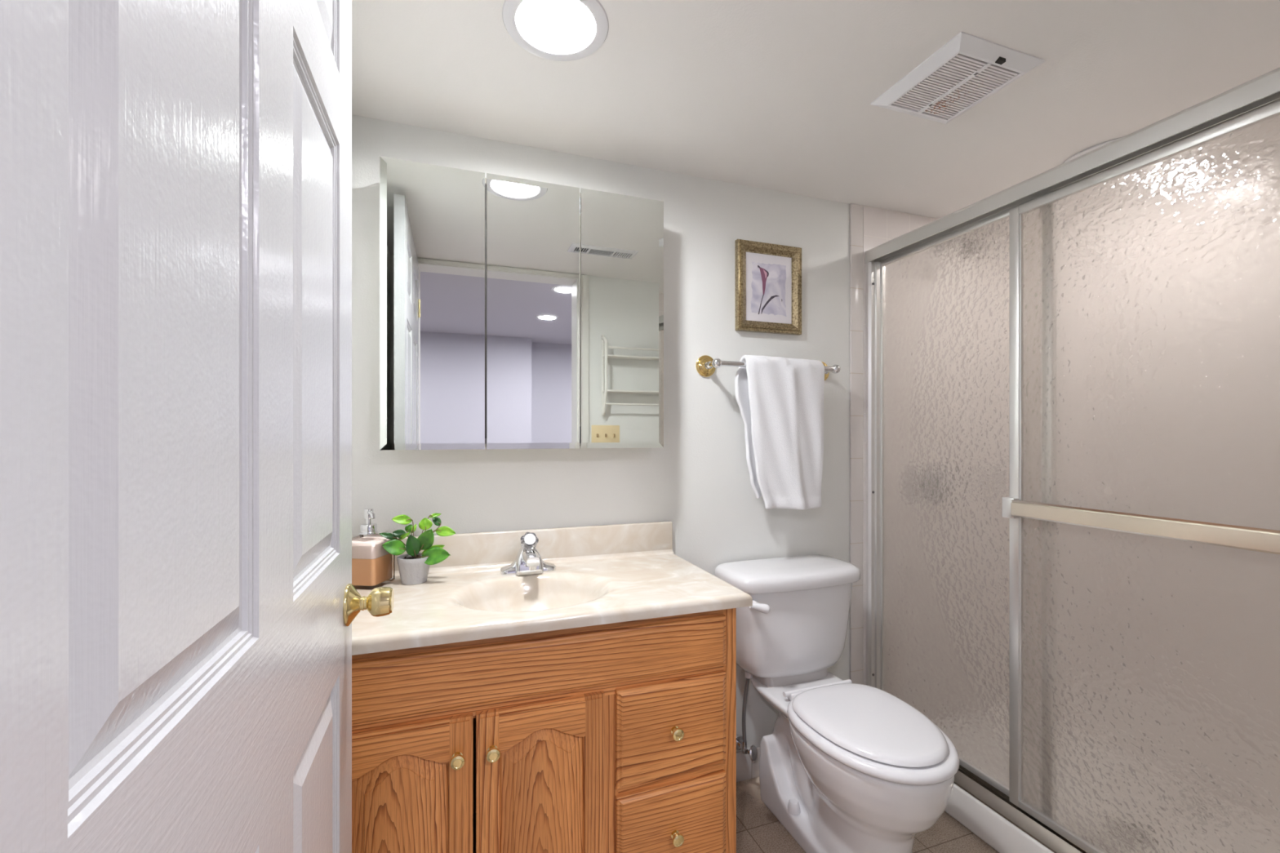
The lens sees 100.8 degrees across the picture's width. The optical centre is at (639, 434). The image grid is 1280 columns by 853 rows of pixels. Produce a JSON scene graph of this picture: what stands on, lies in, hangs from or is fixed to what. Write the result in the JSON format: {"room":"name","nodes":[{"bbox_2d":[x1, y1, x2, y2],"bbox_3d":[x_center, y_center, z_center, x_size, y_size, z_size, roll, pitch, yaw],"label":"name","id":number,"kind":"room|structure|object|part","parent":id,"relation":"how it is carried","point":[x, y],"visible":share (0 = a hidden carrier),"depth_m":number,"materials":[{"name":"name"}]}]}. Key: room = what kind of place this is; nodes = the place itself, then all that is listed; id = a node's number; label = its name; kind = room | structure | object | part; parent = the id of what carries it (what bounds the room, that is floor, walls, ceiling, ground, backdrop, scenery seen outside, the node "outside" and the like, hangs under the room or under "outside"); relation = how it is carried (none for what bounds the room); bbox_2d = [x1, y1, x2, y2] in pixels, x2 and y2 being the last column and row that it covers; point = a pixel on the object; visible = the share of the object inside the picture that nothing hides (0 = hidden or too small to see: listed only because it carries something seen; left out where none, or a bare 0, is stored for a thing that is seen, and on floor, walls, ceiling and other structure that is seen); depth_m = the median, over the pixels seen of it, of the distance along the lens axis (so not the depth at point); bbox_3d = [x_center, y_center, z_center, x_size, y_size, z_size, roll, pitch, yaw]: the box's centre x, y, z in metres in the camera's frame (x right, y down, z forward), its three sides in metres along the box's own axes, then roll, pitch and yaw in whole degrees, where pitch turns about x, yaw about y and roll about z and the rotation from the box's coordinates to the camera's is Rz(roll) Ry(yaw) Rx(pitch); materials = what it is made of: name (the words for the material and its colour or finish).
{"room":"bathroom","nodes":[
{"label":"bathroom","id":0,"kind":"room"},
{"bbox_2d":[351,114,849,751],"bbox_3d":[0.396,0.167,1.940,2.820,2.106,0.100,0,0,-19],"label":"wall","id":1,"kind":"structure","parent":0,"point":[699,482],"depth_m":1.79,"materials":[{"name":"white paint"}]},
{"bbox_2d":[379,155,663,449],"bbox_3d":[-0.322,-0.344,1.570,0.800,0.769,0.116,0,0,-19],"label":"medicine cabinet","id":2,"kind":"object","parent":1,"relation":"attached to","point":[515,313],"visible":1,"depth_m":1.50,"materials":[{"name":"silver mirror"}]},
{"bbox_3d":[-0.557,-0.344,1.431,0.264,0.769,0.010,0,0,-19],"label":"mirror door","id":3,"kind":"part","parent":2,"relation":"part of","materials":[{"name":"silver metal"}]},
{"bbox_3d":[-0.303,-0.344,1.521,0.264,0.769,0.010,0,0,-19],"label":"mirror door","id":4,"kind":"part","parent":2,"relation":"part of","materials":[{"name":"silver metal"}]},
{"bbox_3d":[-0.051,-0.344,1.610,0.264,0.769,0.010,0,0,-19],"label":"mirror door","id":5,"kind":"part","parent":2,"relation":"part of","materials":[{"name":"silver metal"}]},
{"bbox_2d":[392,520,673,576],"bbox_3d":[-0.353,0.343,1.603,0.979,0.107,0.033,0,0,-19],"label":"backsplash","id":6,"kind":"structure","parent":1,"relation":"attached to","point":[489,549],"depth_m":1.63,"materials":[{"name":"stone"}]},
{"bbox_2d":[736,671,757,762],"bbox_3d":[0.367,0.948,1.827,0.050,0.318,0.090,0,0,-35],"label":"supply valve","id":7,"kind":"object","parent":1,"relation":"attached to","point":[741,742],"visible":0.85,"depth_m":1.81,"materials":[{"name":"grey metal"}]},
{"bbox_3d":[0.383,1.079,1.798,0.037,0.054,0.031,0,0,-19],"label":"valve handle","id":8,"kind":"part","parent":7,"relation":"part of","materials":[{"name":"silver metal"}]},
{"bbox_2d":[736,746,759,782],"bbox_3d":[0.458,1.169,1.904,0.735,0.103,0.008,0,0,-19],"label":"baseboard","id":9,"kind":"structure","parent":1,"relation":"attached to","point":[746,769],"depth_m":1.87,"materials":[{"name":"paint"}]},
{"bbox_2d":[695,355,840,380],"bbox_3d":[0.468,-0.237,1.859,0.552,0.074,0.100,0,0,-19],"label":"towel bar","id":10,"kind":"object","parent":1,"relation":"attached to","point":[706,366],"visible":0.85,"depth_m":1.81,"materials":[{"name":"gold metal"}]},
{"bbox_3d":[0.245,-0.237,1.773,0.033,0.033,0.086,0,0,-19],"label":"post","id":11,"kind":"part","parent":10,"relation":"part of","materials":[{"name":"silver metal"}]},
{"bbox_3d":[0.479,-0.237,1.827,0.478,0.017,0.017,0,0,-19],"label":"rod","id":12,"kind":"part","parent":10,"relation":"part of","materials":[{"name":"silver metal"}]},
{"bbox_2d":[734,355,824,510],"bbox_3d":[0.488,-0.007,1.824,0.337,0.528,0.092,0,0,-19],"label":"towel","id":13,"kind":"object","parent":10,"relation":"hanging from","point":[780,400],"visible":1,"depth_m":1.80,"materials":[{"name":"white fabric"}]},
{"bbox_3d":[0.696,-0.237,1.932,0.033,0.033,0.086,0,0,-19],"label":"post","id":14,"kind":"part","parent":10,"relation":"part of","materials":[{"name":"silver metal"}]},
{"bbox_2d":[735,239,801,335],"bbox_3d":[0.464,-0.525,1.898,0.266,0.317,0.022,0,0,-19],"label":"framed print","id":15,"kind":"object","parent":1,"relation":"attached to","point":[768,276],"visible":1,"depth_m":1.90,"materials":[{"name":"gold metal"}]},
{"bbox_3d":[0.432,-0.466,1.889,0.025,0.074,0.001,0,0,-19],"label":"printed stem","id":16,"kind":"part","parent":15,"relation":"part of","materials":[{"name":"purple paper"}]},
{"bbox_2d":[849,203,862,684],"bbox_3d":[0.833,0.168,2.036,0.059,2.105,0.009,0,0,-19],"label":"trim","id":17,"kind":"structure","parent":1,"relation":"attached to","point":[855,211],"depth_m":2.03,"materials":[{"name":"paint"}]},
{"bbox_2d":[862,205,937,684],"bbox_3d":[1.496,0.152,1.503,0.837,2.075,1.456,0,0,-19],"label":"wall","id":18,"kind":"structure","parent":1,"relation":"attached to","point":[880,226],"depth_m":2.05,"materials":[{"name":"paint"}]},
{"bbox_2d":[351,0,1279,218],"bbox_3d":[0.671,-0.966,1.163,2.820,0.160,1.746,0,0,-19],"label":"ceiling","id":19,"kind":"structure","parent":0,"point":[773,95],"depth_m":1.32,"materials":[{"name":"white paint"}]},
{"bbox_2d":[502,0,608,61],"bbox_3d":[-0.180,-0.933,1.140,0.226,0.106,0.226,0,0,-19],"label":"recessed light","id":20,"kind":"object","parent":19,"relation":"in","point":[558,30],"visible":1,"depth_m":1.17,"materials":[{"name":"white plastic"}]},
{"bbox_3d":[-0.180,-0.938,1.140,0.120,0.096,0.120,0,0,-19],"label":"bulb","id":21,"kind":"part","parent":20,"relation":"part of","materials":[{"name":"white glass"}]},
{"bbox_2d":[870,31,1045,124],"bbox_3d":[0.787,-0.877,1.334,0.268,0.019,0.268,0,0,-19],"label":"ceiling vent","id":22,"kind":"object","parent":19,"relation":"in","point":[968,69],"visible":1,"depth_m":1.29,"materials":[{"name":"white plastic"}]},
{"bbox_2d":[1063,137,1119,163],"bbox_3d":[1.499,-0.881,1.686,0.256,0.008,0.256,0,0,-19],"label":"recessed light","id":23,"kind":"object","parent":19,"relation":"in","point":[1095,147],"visible":0.07,"depth_m":1.64,"materials":[{"name":"white plastic"}]},
{"bbox_2d":[736,777,999,852],"bbox_3d":[0.671,1.270,1.163,2.820,0.100,1.746,0,0,-19],"label":"floor","id":24,"kind":"structure","parent":0,"point":[758,830],"depth_m":1.62,"materials":[{"name":"tile"}]},
{"bbox_2d":[351,608,736,852],"bbox_3d":[-0.274,0.822,1.376,0.944,0.796,0.513,0,0,-19],"label":"vanity cabinet","id":25,"kind":"object","parent":24,"relation":"on","point":[620,737],"visible":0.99,"depth_m":1.17,"materials":[{"name":"brown wood"}]},
{"bbox_3d":[-0.482,0.845,1.063,0.196,0.418,0.010,0,0,-19],"label":"raised panel","id":26,"kind":"part","parent":25,"relation":"part of","materials":[{"name":"brown wood"}]},
{"bbox_3d":[-0.483,0.844,1.066,0.280,0.512,0.018,0,0,-19],"label":"door","id":27,"kind":"part","parent":25,"relation":"part of","materials":[{"name":"brown wood"}]},
{"bbox_3d":[-0.373,0.665,1.082,0.030,0.030,0.024,0,0,-19],"label":"knob","id":28,"kind":"part","parent":25,"relation":"part of","materials":[{"name":"gold metal"}]},
{"bbox_3d":[-0.307,0.665,1.106,0.030,0.030,0.024,0,0,-19],"label":"knob","id":29,"kind":"part","parent":25,"relation":"part of","materials":[{"name":"gold metal"}]},
{"bbox_3d":[-0.213,0.844,1.161,0.279,0.512,0.018,0,0,-19],"label":"door","id":30,"kind":"part","parent":25,"relation":"part of","materials":[{"name":"brown wood"}]},
{"bbox_3d":[-0.212,0.845,1.159,0.195,0.418,0.010,0,0,-19],"label":"raised panel","id":31,"kind":"part","parent":25,"relation":"part of","materials":[{"name":"brown wood"}]},
{"bbox_2d":[351,520,752,655],"bbox_3d":[-0.271,0.402,1.381,0.985,0.225,0.506,0,0,-19],"label":"countertop","id":32,"kind":"structure","parent":25,"relation":"on","point":[614,573],"depth_m":1.40,"materials":[{"name":"stone"}]},
{"bbox_2d":[351,508,395,589],"bbox_3d":[-0.711,0.293,1.389,0.096,0.198,0.096,0,0,7],"label":"soap dispenser","id":33,"kind":"object","parent":32,"relation":"on","point":[371,564],"visible":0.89,"depth_m":1.36,"materials":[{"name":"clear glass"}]},
{"bbox_2d":[351,533,395,589],"bbox_3d":[-0.711,0.324,1.389,0.096,0.136,0.096,0,0,7],"label":"bottle","id":34,"kind":"object","parent":33,"relation":"attached to","point":[371,564],"depth_m":1.35,"materials":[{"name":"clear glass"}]},
{"bbox_2d":[378,513,455,584],"bbox_3d":[-0.591,0.300,1.416,0.192,0.182,0.090,0,0,-9],"label":"potted plant","id":35,"kind":"object","parent":32,"relation":"on","point":[413,566],"visible":1,"depth_m":1.40,"materials":[{"name":"green plant"}]},
{"bbox_3d":[-0.602,0.357,1.412,0.085,0.068,0.085,0,0,-19],"label":"pot","id":36,"kind":"part","parent":35,"relation":"part of","materials":[{"name":"white ceramic"}]},
{"bbox_3d":[-0.595,0.274,1.415,0.122,0.115,0.065,0,0,-19],"label":"stem","id":37,"kind":"part","parent":35,"relation":"part of","materials":[{"name":"green plant"}]},
{"bbox_2d":[500,532,555,575],"bbox_3d":[-0.309,0.334,1.489,0.156,0.115,0.129,0,0,-19],"label":"faucet","id":38,"kind":"object","parent":32,"relation":"on","point":[528,561],"visible":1,"depth_m":1.49,"materials":[{"name":"silver metal"}]},
{"bbox_3d":[-0.314,0.302,1.507,0.051,0.050,0.047,0,0,-19],"label":"handle","id":39,"kind":"part","parent":38,"relation":"part of","materials":[{"name":"clear plastic"}]},
{"bbox_3d":[-0.302,0.346,1.469,0.048,0.040,0.088,0,0,-19],"label":"spout","id":40,"kind":"part","parent":38,"relation":"part of","materials":[{"name":"silver metal"}]},
{"bbox_3d":[0.079,0.942,1.265,0.283,0.213,0.018,0,0,-19],"label":"drawer","id":41,"kind":"part","parent":25,"relation":"part of","materials":[{"name":"brown wood"}]},
{"bbox_3d":[0.079,0.702,1.265,0.283,0.228,0.018,0,0,-19],"label":"drawer","id":42,"kind":"part","parent":25,"relation":"part of","materials":[{"name":"brown wood"}]},
{"bbox_3d":[0.087,0.948,1.245,0.030,0.030,0.024,0,0,-19],"label":"knob","id":43,"kind":"part","parent":25,"relation":"part of","materials":[{"name":"gold metal"}]},
{"bbox_3d":[0.087,0.701,1.245,0.030,0.030,0.024,0,0,-19],"label":"knob","id":44,"kind":"part","parent":25,"relation":"part of","materials":[{"name":"gold metal"}]},
{"bbox_2d":[714,554,959,852],"bbox_3d":[0.594,0.832,1.574,0.490,0.777,0.696,0,0,-19],"label":"toilet","id":45,"kind":"object","parent":24,"relation":"on","point":[846,766],"visible":1,"depth_m":1.55,"materials":[{"name":"white ceramic"}]},
{"bbox_3d":[0.362,0.534,1.648,0.061,0.034,0.074,0,0,-19],"label":"flush lever","id":46,"kind":"part","parent":45,"relation":"part of","materials":[{"name":"white plastic"}]},
{"bbox_3d":[0.515,0.470,1.799,0.490,0.055,0.220,0,0,-19],"label":"tank lid","id":47,"kind":"part","parent":45,"relation":"part of","materials":[{"name":"white ceramic"}]},
{"bbox_3d":[0.511,0.645,1.808,0.452,0.294,0.200,0,0,-19],"label":"tank","id":48,"kind":"part","parent":45,"relation":"part of","materials":[{"name":"white ceramic"}]},
{"bbox_3d":[0.598,1.020,1.564,0.364,0.401,0.658,0,0,-19],"label":"bowl","id":49,"kind":"part","parent":45,"relation":"part of","materials":[{"name":"white ceramic"}]},
{"bbox_3d":[0.635,0.786,1.460,0.338,0.020,0.404,0,0,-19],"label":"lid","id":50,"kind":"part","parent":45,"relation":"part of","materials":[{"name":"white plastic"}]},
{"bbox_3d":[0.635,0.811,1.459,0.376,0.024,0.452,0,0,-19],"label":"seat","id":51,"kind":"part","parent":45,"relation":"part of","materials":[{"name":"white plastic"}]},
{"bbox_2d":[944,782,1054,852],"bbox_3d":[1.498,1.162,1.499,0.834,0.116,1.446,0,0,-19],"label":"shower curb","id":52,"kind":"object","parent":24,"relation":"on","point":[998,833],"visible":0.02,"depth_m":1.57,"materials":[{"name":"white plastic"}]},
{"bbox_2d":[865,67,1279,852],"bbox_3d":[1.147,0.196,1.375,0.091,1.816,1.446,0,0,-19],"label":"shower door","id":53,"kind":"structure","parent":52,"relation":"on","point":[1073,368],"depth_m":1.33,"materials":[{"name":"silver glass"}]},
{"bbox_3d":[1.030,0.199,1.755,0.005,1.714,0.600,0,0,-19],"label":"glass","id":54,"kind":"part","parent":53,"relation":"part of","materials":[{"name":"glass"}]},
{"bbox_3d":[1.030,0.198,1.755,0.020,1.740,0.642,0,0,-19],"label":"panel","id":55,"kind":"part","parent":53,"relation":"part of","materials":[{"name":"clear glass"}]},
{"bbox_3d":[1.222,0.204,1.135,0.020,1.717,0.856,0,0,-19],"label":"panel","id":56,"kind":"part","parent":53,"relation":"part of","materials":[{"name":"clear glass"}]},
{"bbox_3d":[1.222,0.205,1.135,0.005,1.691,0.808,0,0,-19],"label":"glass","id":57,"kind":"part","parent":53,"relation":"part of","materials":[{"name":"glass"}]},
{"bbox_3d":[0.918,0.167,0.463,2.620,2.106,0.120,0,0,-19],"label":"wall","id":58,"kind":"structure","parent":0,"visible":0},
{"bbox_2d":[0,0,393,852],"bbox_3d":[-0.370,0.178,0.510,0.169,2.060,0.808,0,0,-19],"label":"door","id":59,"kind":"structure","parent":58,"relation":"in","point":[180,602],"depth_m":0.33,"materials":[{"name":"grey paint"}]},
{"bbox_3d":[-0.433,0.275,0.869,0.049,0.047,0.047,0,0,-19],"label":"knob","id":60,"kind":"part","parent":59,"relation":"part of","materials":[{"name":"gold metal"}]}
]}

